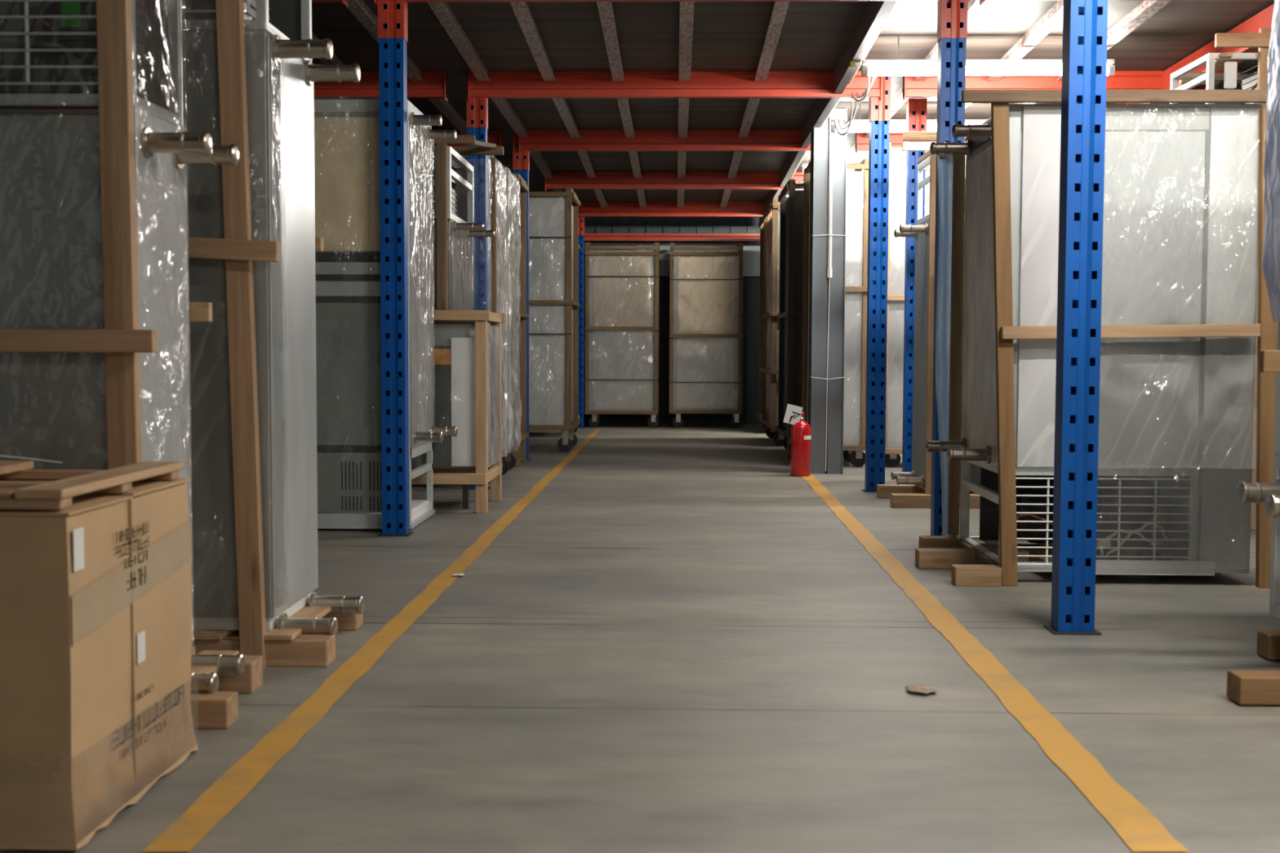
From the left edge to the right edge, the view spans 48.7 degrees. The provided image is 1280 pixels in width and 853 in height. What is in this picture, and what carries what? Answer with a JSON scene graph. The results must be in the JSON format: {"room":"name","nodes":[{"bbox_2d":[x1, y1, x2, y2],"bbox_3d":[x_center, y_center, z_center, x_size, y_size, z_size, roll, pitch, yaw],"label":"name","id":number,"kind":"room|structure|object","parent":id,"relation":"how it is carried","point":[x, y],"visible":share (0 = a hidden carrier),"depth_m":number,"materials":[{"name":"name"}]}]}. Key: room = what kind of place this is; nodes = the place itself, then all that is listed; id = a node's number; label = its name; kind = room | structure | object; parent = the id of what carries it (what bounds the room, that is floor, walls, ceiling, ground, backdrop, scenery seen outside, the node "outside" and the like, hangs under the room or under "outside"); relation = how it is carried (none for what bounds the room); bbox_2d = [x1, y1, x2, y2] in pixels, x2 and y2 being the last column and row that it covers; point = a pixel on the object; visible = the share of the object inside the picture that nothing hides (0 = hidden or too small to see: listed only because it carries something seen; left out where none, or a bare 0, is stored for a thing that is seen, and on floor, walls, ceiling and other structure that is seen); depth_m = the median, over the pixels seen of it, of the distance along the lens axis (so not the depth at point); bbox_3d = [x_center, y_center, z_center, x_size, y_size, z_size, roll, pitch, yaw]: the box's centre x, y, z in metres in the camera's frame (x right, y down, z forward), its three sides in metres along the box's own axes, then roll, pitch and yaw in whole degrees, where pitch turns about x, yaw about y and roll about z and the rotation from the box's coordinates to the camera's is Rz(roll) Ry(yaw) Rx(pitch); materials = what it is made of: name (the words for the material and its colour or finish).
{"room":"warehouse","nodes":[
{"label":"warehouse","id":0,"kind":"room"},
{"bbox_2d":[0,423,1279,852],"bbox_3d":[0.677,0.528,7.326,9.400,0.060,20.600,0,3,1],"label":"floor","id":1,"kind":"structure","parent":0,"point":[677,645],"depth_m":3.74,"materials":[{"name":"concrete"}]},
{"bbox_2d":[0,478,198,850],"bbox_3d":[-1.373,0.434,2.817,0.786,0.609,0.656,0,3,1],"label":"carton","id":2,"kind":"object","parent":1,"relation":"on","point":[95,592],"visible":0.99,"depth_m":2.59,"materials":[{"name":"cardboard"}]},
{"bbox_2d":[0,455,182,509],"bbox_3d":[-1.378,0.089,2.797,0.745,0.078,0.615,0,3,1],"label":"wooden pallet","id":3,"kind":"object","parent":2,"relation":"on","point":[55,495],"visible":1,"depth_m":2.77,"materials":[{"name":"brown wood"}]},
{"bbox_2d":[0,0,262,728],"bbox_3d":[-1.502,-0.311,3.471,1.080,2.026,0.530,0,3,1],"label":"refrigerator","id":4,"kind":"object","parent":1,"relation":"on","point":[95,311],"visible":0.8,"depth_m":3.31,"materials":[{"name":"silver metal"}]},
{"bbox_2d":[181,0,364,668],"bbox_3d":[-1.377,-0.484,4.215,1.023,2.322,0.680,0,3,1],"label":"refrigerator","id":5,"kind":"object","parent":1,"relation":"on","point":[250,73],"visible":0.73,"depth_m":3.98,"materials":[{"name":"silver metal"}]},
{"bbox_2d":[142,429,600,851],"bbox_3d":[-0.658,0.395,9.056,0.133,0.001,13.107,0,3,1],"label":"floor marking","id":6,"kind":"object","parent":1,"relation":"on","point":[217,801],"depth_m":3.44,"materials":[{"name":"yellow paint"}]},
{"bbox_2d":[314,98,457,528],"bbox_3d":[-1.665,-0.559,7.180,1.403,2.085,0.698,0,3,1],"label":"refrigerator","id":7,"kind":"object","parent":1,"relation":"on","point":[347,131],"visible":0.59,"depth_m":6.86,"materials":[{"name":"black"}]},
{"bbox_2d":[377,0,413,536],"bbox_3d":[-1.169,-0.813,6.731,0.150,2.670,0.130,0,3,1],"label":"post","id":8,"kind":"object","parent":1,"relation":"on","point":[392,15],"visible":1,"depth_m":6.70,"materials":[{"name":"blue metal"}]},
{"bbox_2d":[411,310,505,513],"bbox_3d":[-1.182,-0.097,7.999,0.760,1.100,0.740,0,3,1],"label":"wooden crate","id":9,"kind":"object","parent":1,"relation":"on","point":[461,347],"visible":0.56,"depth_m":7.72,"materials":[{"name":"brown wood"}]},
{"bbox_2d":[431,134,503,313],"bbox_3d":[-1.198,-1.159,8.128,0.756,0.999,0.945,0,3,1],"label":"refrigerator","id":10,"kind":"object","parent":9,"relation":"on","point":[453,250],"visible":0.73,"depth_m":7.91,"materials":[{"name":"metal"}]},
{"bbox_2d":[452,573,465,576],"bbox_3d":[-0.713,0.584,5.563,0.050,0.008,0.050,-2,4,-33],"label":"scrap","id":11,"kind":"object","parent":1,"relation":"on","point":[460,574],"visible":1,"depth_m":5.56,"materials":[{"name":"paper"}]},
{"bbox_2d":[433,155,507,484],"bbox_3d":[-1.156,-0.709,9.401,0.490,2.167,0.719,0,3,1],"label":"refrigerator","id":12,"kind":"object","parent":1,"relation":"on","point":[461,193],"visible":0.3,"depth_m":9.33,"materials":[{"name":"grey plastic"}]},
{"bbox_2d":[466,73,490,489],"bbox_3d":[-1.027,-0.906,8.967,0.150,2.610,0.130,0,3,1],"label":"post","id":13,"kind":"object","parent":1,"relation":"on","point":[477,107],"visible":0.38,"depth_m":8.90,"materials":[{"name":"metal"}]},
{"bbox_2d":[461,165,522,475],"bbox_3d":[-1.119,-0.750,10.124,0.489,2.169,0.729,0,3,1],"label":"refrigerator","id":14,"kind":"object","parent":1,"relation":"on","point":[513,411],"visible":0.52,"depth_m":9.99,"materials":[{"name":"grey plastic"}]},
{"bbox_2d":[506,173,528,466],"bbox_3d":[-1.254,-0.804,10.867,0.751,2.195,0.588,0,3,1],"label":"refrigerator","id":15,"kind":"object","parent":1,"relation":"on","point":[520,454],"visible":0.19,"depth_m":11.08,"materials":[{"name":"grey plastic"}]},
{"bbox_2d":[512,132,531,460],"bbox_3d":[-0.946,-1.029,11.282,0.150,2.600,0.130,0,3,1],"label":"post","id":16,"kind":"object","parent":1,"relation":"on","point":[521,161],"visible":0.33,"depth_m":11.21,"materials":[{"name":"metal"}]},
{"bbox_2d":[528,186,580,452],"bbox_3d":[-0.996,-0.928,12.496,0.883,2.263,0.868,0,3,1],"label":"refrigerator","id":17,"kind":"object","parent":1,"relation":"on","point":[553,304],"visible":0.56,"depth_m":12.12,"materials":[{"name":"grey metal"}]},
{"bbox_2d":[561,244,580,433],"bbox_3d":[-1.061,-0.915,14.553,0.843,2.010,0.768,0,3,1],"label":"refrigerator","id":18,"kind":"object","parent":1,"relation":"on","point":[579,246],"visible":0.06,"depth_m":14.82,"materials":[{"name":"metal"}]},
{"bbox_2d":[577,216,585,428],"bbox_3d":[-0.687,-1.232,15.873,0.150,2.500,0.130,0,3,1],"label":"post","id":19,"kind":"object","parent":1,"relation":"on","point":[580,219],"visible":0.46,"depth_m":15.84,"materials":[{"name":"blue metal"}]},
{"bbox_2d":[584,242,659,427],"bbox_3d":[-0.194,-1.046,16.302,0.835,2.084,0.818,0,3,1],"label":"refrigerator","id":20,"kind":"object","parent":1,"relation":"on","point":[622,326],"visible":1,"depth_m":15.94,"materials":[{"name":"brown metal"}]},
{"bbox_2d":[669,242,742,427],"bbox_3d":[0.752,-1.041,16.279,0.826,2.084,0.818,0,3,1],"label":"refrigerator","id":21,"kind":"object","parent":1,"relation":"on","point":[706,286],"visible":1,"depth_m":15.92,"materials":[{"name":"brown metal"}]},
{"bbox_2d":[756,218,769,430],"bbox_3d":[1.639,-1.098,15.277,0.696,2.316,0.768,0,3,1],"label":"refrigerator","id":22,"kind":"object","parent":1,"relation":"on","point":[761,223],"visible":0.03,"depth_m":15.60,"materials":[{"name":"brown wood"}]},
{"bbox_2d":[760,200,785,446],"bbox_3d":[1.620,-0.973,13.581,0.848,2.254,1.368,0,3,1],"label":"refrigerator","id":23,"kind":"object","parent":1,"relation":"on","point":[771,225],"visible":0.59,"depth_m":13.21,"materials":[{"name":"brown wood"}]},
{"bbox_2d":[775,178,804,450],"bbox_3d":[1.524,-0.902,12.059,0.646,2.279,1.018,0,3,1],"label":"refrigerator","id":24,"kind":"object","parent":1,"relation":"on","point":[791,233],"visible":0.36,"depth_m":11.63,"materials":[{"name":"black metal"}]},
{"bbox_2d":[782,404,811,476],"bbox_3d":[1.121,0.094,10.022,0.186,0.513,0.145,1,3,21],"label":"fire extinguisher","id":25,"kind":"object","parent":1,"relation":"on","point":[801,430],"visible":1,"depth_m":9.97,"materials":[{"name":"red metal"}]},
{"bbox_2d":[808,107,847,474],"bbox_3d":[1.351,-0.966,10.221,0.247,2.609,0.253,0,3,1],"label":"steel column","id":26,"kind":"structure","parent":1,"relation":"on","point":[828,195],"depth_m":10.14,"materials":[{"name":"grey metal"}]},
{"bbox_2d":[801,158,868,466],"bbox_3d":[1.526,-0.867,11.009,0.462,2.325,0.718,0,3,1],"label":"refrigerator","id":27,"kind":"object","parent":1,"relation":"on","point":[857,180],"visible":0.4,"depth_m":10.72,"materials":[{"name":"white plastic"}]},
{"bbox_2d":[861,75,891,492],"bbox_3d":[1.494,-0.893,8.905,0.150,2.610,0.130,0,3,1],"label":"post","id":28,"kind":"object","parent":1,"relation":"on","point":[879,111],"visible":0.95,"depth_m":8.87,"materials":[{"name":"blue metal"}]},
{"bbox_2d":[902,97,927,471],"bbox_3d":[1.871,-0.924,9.665,0.150,2.590,0.130,0,3,1],"label":"post","id":29,"kind":"object","parent":1,"relation":"on","point":[916,108],"visible":0.57,"depth_m":9.63,"materials":[{"name":"blue metal"}]},
{"bbox_2d":[905,684,937,693],"bbox_3d":[0.740,0.691,3.720,0.080,0.009,0.100,0,3,1],"label":"scrap","id":30,"kind":"object","parent":1,"relation":"on","point":[925,689],"visible":1,"depth_m":3.73,"materials":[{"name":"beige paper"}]},
{"bbox_2d":[884,142,965,466],"bbox_3d":[2.208,-0.924,10.989,0.745,2.447,0.718,0,3,1],"label":"refrigerator","id":31,"kind":"object","parent":1,"relation":"on","point":[897,162],"visible":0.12,"depth_m":10.70,"materials":[{"name":"white plastic"}]},
{"bbox_2d":[876,131,980,508],"bbox_3d":[1.945,-0.619,8.273,1.001,2.136,0.680,0,3,1],"label":"refrigerator","id":32,"kind":"object","parent":1,"relation":"on","point":[913,489],"visible":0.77,"depth_m":8.13,"materials":[{"name":"metal"}]},
{"bbox_2d":[935,153,953,535],"bbox_3d":[1.389,-0.341,6.379,0.127,1.760,0.072,0,3,1],"label":"upright","id":33,"kind":"object","parent":1,"relation":"on","point":[944,162],"visible":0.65,"depth_m":6.37,"materials":[{"name":"grey plastic"}]},
{"bbox_2d":[930,0,968,535],"bbox_3d":[1.454,-0.799,6.667,0.150,2.670,0.130,0,3,1],"label":"post","id":34,"kind":"object","parent":1,"relation":"on","point":[952,20],"visible":0.34,"depth_m":6.59,"materials":[{"name":"blue metal"}]},
{"bbox_2d":[781,452,1190,852],"bbox_3d":[1.093,0.493,7.404,0.179,0.001,9.761,0,3,1],"label":"floor marking","id":35,"kind":"object","parent":1,"relation":"on","point":[1140,830],"depth_m":3.46,"materials":[{"name":"yellow paint"}]},
{"bbox_2d":[1043,0,1107,635],"bbox_3d":[1.390,-0.672,4.462,0.150,2.660,0.130,0,3,1],"label":"post","id":36,"kind":"object","parent":1,"relation":"on","point":[1085,22],"visible":1,"depth_m":4.45,"materials":[{"name":"blue metal"}]},
{"bbox_2d":[915,88,1277,588],"bbox_3d":[1.796,-0.346,5.769,1.294,1.868,0.955,0,3,1],"label":"refrigerator","id":37,"kind":"object","parent":1,"relation":"on","point":[1184,223],"visible":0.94,"depth_m":5.38,"materials":[{"name":"metal"}]},
{"bbox_2d":[1169,27,1271,533],"bbox_3d":[3.075,-0.714,7.195,0.605,2.454,0.695,0,3,1],"label":"appliance","id":38,"kind":"object","parent":1,"relation":"on","point":[1255,77],"visible":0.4,"depth_m":6.91,"materials":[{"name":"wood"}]},
{"bbox_2d":[1226,0,1279,705],"bbox_3d":[2.065,-0.283,3.813,1.074,1.952,0.655,0,3,1],"label":"refrigerator","id":39,"kind":"object","parent":1,"relation":"on","point":[1244,687],"visible":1,"depth_m":3.94,"materials":[{"name":"metal"}]},
{"bbox_2d":[583,216,759,419],"bbox_3d":[0.923,-1.384,16.922,9.400,2.700,0.120,0,3,1],"label":"wall","id":40,"kind":"structure","parent":0,"point":[593,224],"depth_m":16.87,"materials":[{"name":"grey metal"}]},
{"bbox_2d":[584,233,759,241],"bbox_3d":[0.371,-2.216,16.649,2.100,0.105,0.090,0,3,1],"label":"ceiling beam","id":41,"kind":"structure","parent":40,"relation":"attached to","point":[588,237],"depth_m":16.62,"materials":[{"name":"red metal"}]},
{"bbox_2d":[583,418,762,424],"bbox_3d":[0.416,-0.059,16.922,6.000,0.050,0.050,0,3,1],"label":"trim","id":42,"kind":"structure","parent":40,"relation":"attached to","point":[585,420],"depth_m":16.90,"materials":[{"name":"grey metal"}]},
{"bbox_2d":[637,245,759,276],"bbox_3d":[0.949,-1.966,16.809,1.950,0.361,0.040,0,3,1],"label":"trim","id":43,"kind":"structure","parent":40,"relation":"attached to","point":[751,254],"depth_m":16.79,"materials":[{"name":"metal"}]},
{"bbox_2d":[311,0,1274,202],"bbox_3d":[0.686,-2.094,7.106,9.400,0.210,19.050,0,3,1],"label":"ceiling","id":44,"kind":"structure","parent":0,"point":[815,35],"depth_m":8.22,"materials":[{"name":"red metal"}]},
{"bbox_2d":[311,32,344,64],"bbox_3d":[-1.807,-2.187,9.437,0.072,0.240,14.441,0,3,1],"label":"joist","id":45,"kind":"object","parent":44,"relation":"attached to","point":[335,60],"visible":0.05,"depth_m":8.33,"materials":[{"name":"metal"}]},
{"bbox_2d":[311,0,347,7],"bbox_3d":[-2.652,-2.069,6.654,2.550,0.175,0.090,0,3,1],"label":"ceiling beam","id":46,"kind":"structure","parent":44,"relation":"attached to","point":[344,2],"depth_m":6.64,"materials":[{"name":"red metal"}]},
{"bbox_2d":[313,71,447,102],"bbox_3d":[-2.541,-2.135,8.892,2.660,0.175,0.090,0,3,1],"label":"ceiling beam","id":47,"kind":"structure","parent":44,"relation":"attached to","point":[433,84],"depth_m":8.85,"materials":[{"name":"red metal"}]},
{"bbox_2d":[347,0,497,159],"bbox_3d":[-1.377,-2.185,9.426,0.072,0.240,14.441,0,3,1],"label":"joist","id":48,"kind":"object","parent":44,"relation":"attached to","point":[360,10],"visible":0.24,"depth_m":8.52,"materials":[{"name":"metal"}]},
{"bbox_2d":[431,129,502,146],"bbox_3d":[-2.454,-2.255,11.207,2.720,0.175,0.090,0,3,1],"label":"ceiling beam","id":49,"kind":"structure","parent":44,"relation":"attached to","point":[494,136],"depth_m":11.15,"materials":[{"name":"red metal"}]},
{"bbox_2d":[426,1,565,197],"bbox_3d":[-0.958,-2.183,9.416,0.072,0.240,14.441,0,3,1],"label":"joist","id":50,"kind":"object","parent":44,"relation":"attached to","point":[442,10],"visible":0.66,"depth_m":8.37,"materials":[{"name":"metal"}]},
{"bbox_2d":[510,1,611,217],"bbox_3d":[-0.548,-2.181,9.406,0.072,0.240,14.441,0,3,1],"label":"joist","id":51,"kind":"object","parent":44,"relation":"attached to","point":[522,11],"visible":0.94,"depth_m":8.47,"materials":[{"name":"metal"}]},
{"bbox_2d":[596,1,648,217],"bbox_3d":[-0.118,-2.178,9.395,0.072,0.240,14.441,0,3,1],"label":"joist","id":52,"kind":"object","parent":44,"relation":"attached to","point":[606,13],"visible":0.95,"depth_m":8.46,"materials":[{"name":"metal"}]},
{"bbox_2d":[373,0,952,6],"bbox_3d":[0.102,-2.054,6.586,2.680,0.175,0.090,0,3,1],"label":"ceiling beam","id":53,"kind":"structure","parent":44,"relation":"attached to","point":[375,2],"depth_m":6.61,"materials":[{"name":"red metal"}]},
{"bbox_2d":[518,129,810,152],"bbox_3d":[0.300,-2.241,11.139,2.510,0.175,0.090,0,3,1],"label":"ceiling beam","id":54,"kind":"structure","parent":44,"relation":"attached to","point":[537,140],"depth_m":11.12,"materials":[{"name":"red metal"}]},
{"bbox_2d":[544,172,804,191],"bbox_3d":[0.356,-2.316,13.388,2.510,0.175,0.090,0,3,1],"label":"ceiling beam","id":55,"kind":"structure","parent":44,"relation":"attached to","point":[560,180],"depth_m":13.37,"materials":[{"name":"red metal"}]},
{"bbox_2d":[467,71,882,100],"bbox_3d":[0.213,-2.121,8.824,2.570,0.175,0.090,0,3,1],"label":"ceiling beam","id":56,"kind":"structure","parent":44,"relation":"attached to","point":[529,84],"depth_m":8.80,"materials":[{"name":"red metal"}]},
{"bbox_2d":[833,97,862,135],"bbox_3d":[1.358,-2.003,9.283,0.080,0.172,0.886,0,3,1],"label":"cable","id":57,"kind":"object","parent":56,"relation":"hanging from","point":[852,115],"visible":0.97,"depth_m":9.10,"materials":[{"name":"grey plastic"}]},
{"bbox_2d":[577,201,780,217],"bbox_3d":[0.413,-2.397,15.686,2.510,0.175,0.090,0,3,1],"label":"ceiling beam","id":58,"kind":"structure","parent":44,"relation":"attached to","point":[586,208],"depth_m":15.66,"materials":[{"name":"red metal"}]},
{"bbox_2d":[676,1,694,217],"bbox_3d":[0.292,-2.176,9.385,0.072,0.240,14.441,0,3,1],"label":"joist","id":59,"kind":"object","parent":44,"relation":"attached to","point":[686,8],"visible":0.9,"depth_m":8.46,"materials":[{"name":"metal"}]},
{"bbox_2d":[720,0,790,207],"bbox_3d":[0.762,-2.174,9.374,0.072,0.240,14.441,0,3,1],"label":"joist","id":60,"kind":"object","parent":44,"relation":"attached to","point":[780,9],"visible":0.85,"depth_m":8.42,"materials":[{"name":"metal"}]},
{"bbox_2d":[759,0,897,222],"bbox_3d":[1.267,-2.131,9.364,0.101,0.320,14.442,0,3,1],"label":"ceiling beam","id":61,"kind":"structure","parent":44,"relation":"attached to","point":[877,13],"depth_m":8.31,"materials":[{"name":"grey metal"}]},
{"bbox_2d":[795,159,810,183],"bbox_3d":[1.433,-2.173,12.267,0.080,0.123,1.203,0,3,1],"label":"cable","id":62,"kind":"object","parent":61,"relation":"hanging from","point":[802,180],"visible":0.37,"depth_m":12.46,"materials":[{"name":"grey plastic"}]},
{"bbox_2d":[849,61,855,67],"bbox_3d":[1.185,-2.020,7.889,0.030,0.030,0.030,0,3,1],"label":"tag","id":63,"kind":"object","parent":61,"relation":"attached to","point":[852,64],"visible":1,"depth_m":7.88,"materials":[{"name":"yellow"}]},
{"bbox_2d":[851,75,876,102],"bbox_3d":[1.337,-2.000,8.402,0.080,0.119,0.665,0,3,1],"label":"cable","id":64,"kind":"object","parent":61,"relation":"hanging from","point":[864,93],"visible":0.91,"depth_m":8.31,"materials":[{"name":"grey plastic"}]},
{"bbox_2d":[801,163,863,173],"bbox_3d":[2.116,-2.282,12.344,1.400,0.155,0.062,0,3,1],"label":"lamp","id":65,"kind":"object","parent":44,"relation":"hanging from","point":[803,165],"visible":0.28,"depth_m":12.34,"materials":[{"name":"white"}]},
{"bbox_2d":[830,102,869,133],"bbox_3d":[1.460,-2.146,9.863,0.266,0.202,0.062,0,3,1],"label":"lamp","id":66,"kind":"object","parent":44,"relation":"hanging from","point":[865,127],"depth_m":9.84,"materials":[{"name":"white"}]},
{"bbox_2d":[855,132,936,154],"bbox_3d":[3.439,-2.224,11.062,3.490,0.175,0.090,0,3,1],"label":"ceiling beam","id":67,"kind":"structure","parent":44,"relation":"attached to","point":[862,144],"depth_m":11.08,"materials":[{"name":"red metal"}]},
{"bbox_2d":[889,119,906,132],"bbox_3d":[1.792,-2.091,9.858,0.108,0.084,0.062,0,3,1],"label":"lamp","id":68,"kind":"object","parent":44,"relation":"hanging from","point":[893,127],"depth_m":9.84,"materials":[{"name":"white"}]},
{"bbox_2d":[861,35,937,76],"bbox_3d":[1.439,-2.054,7.865,0.419,0.223,0.062,0,3,1],"label":"lamp","id":69,"kind":"object","parent":44,"relation":"hanging from","point":[866,70],"depth_m":7.85,"materials":[{"name":"white"}]},
{"bbox_2d":[846,0,990,163],"bbox_3d":[1.742,-2.169,9.350,0.072,0.240,14.441,0,3,1],"label":"joist","id":70,"kind":"object","parent":44,"relation":"attached to","point":[975,9],"visible":0.3,"depth_m":8.65,"materials":[{"name":"metal"}]},
{"bbox_2d":[926,119,937,131],"bbox_3d":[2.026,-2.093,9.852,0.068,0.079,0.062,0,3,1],"label":"lamp","id":71,"kind":"object","parent":44,"relation":"hanging from","point":[930,127],"depth_m":9.83,"materials":[{"name":"white"}]},
{"bbox_2d":[964,119,987,124],"bbox_3d":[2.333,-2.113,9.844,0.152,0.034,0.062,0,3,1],"label":"lamp","id":72,"kind":"object","parent":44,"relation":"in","point":[966,121],"depth_m":9.82,"materials":[{"name":"white"}]},
{"bbox_2d":[898,0,1063,154],"bbox_3d":[2.191,-2.166,9.338,0.072,0.240,14.441,0,3,1],"label":"joist","id":73,"kind":"object","parent":44,"relation":"attached to","point":[1054,15],"visible":0.19,"depth_m":7.67,"materials":[{"name":"metal"}]},
{"bbox_2d":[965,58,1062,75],"bbox_3d":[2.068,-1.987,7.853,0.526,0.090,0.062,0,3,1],"label":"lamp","id":74,"kind":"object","parent":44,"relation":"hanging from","point":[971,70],"depth_m":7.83,"materials":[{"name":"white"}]},
{"bbox_2d":[979,0,1137,5],"bbox_3d":[3.326,-2.038,6.507,3.490,0.175,0.090,0,3,1],"label":"ceiling beam","id":75,"kind":"structure","parent":44,"relation":"attached to","point":[981,2],"depth_m":6.57,"materials":[{"name":"metal"}]},
{"bbox_2d":[902,71,1244,102],"bbox_3d":[3.382,-2.104,8.746,3.490,0.175,0.090,0,3,1],"label":"ceiling beam","id":76,"kind":"structure","parent":44,"relation":"attached to","point":[1121,80],"depth_m":8.76,"materials":[{"name":"metal"}]},
{"bbox_2d":[1014,0,1171,103],"bbox_3d":[2.621,-2.164,9.328,0.072,0.240,14.441,0,3,1],"label":"joist","id":77,"kind":"object","parent":44,"relation":"attached to","point":[1146,9],"visible":0.16,"depth_m":7.35,"materials":[{"name":"metal"}]},
{"bbox_2d":[1106,58,1115,75],"bbox_3d":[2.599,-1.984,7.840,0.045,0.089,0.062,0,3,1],"label":"lamp","id":78,"kind":"object","parent":44,"relation":"hanging from","point":[1110,67],"depth_m":7.82,"materials":[{"name":"white plastic"}]},
{"bbox_2d":[1111,3,1274,103],"bbox_3d":[3.152,-1.907,5.527,0.090,0.270,15.401,0,3,1],"label":"ceiling beam","id":79,"kind":"structure","parent":44,"relation":"attached to","point":[1264,19],"depth_m":7.72,"materials":[{"name":"metal"}]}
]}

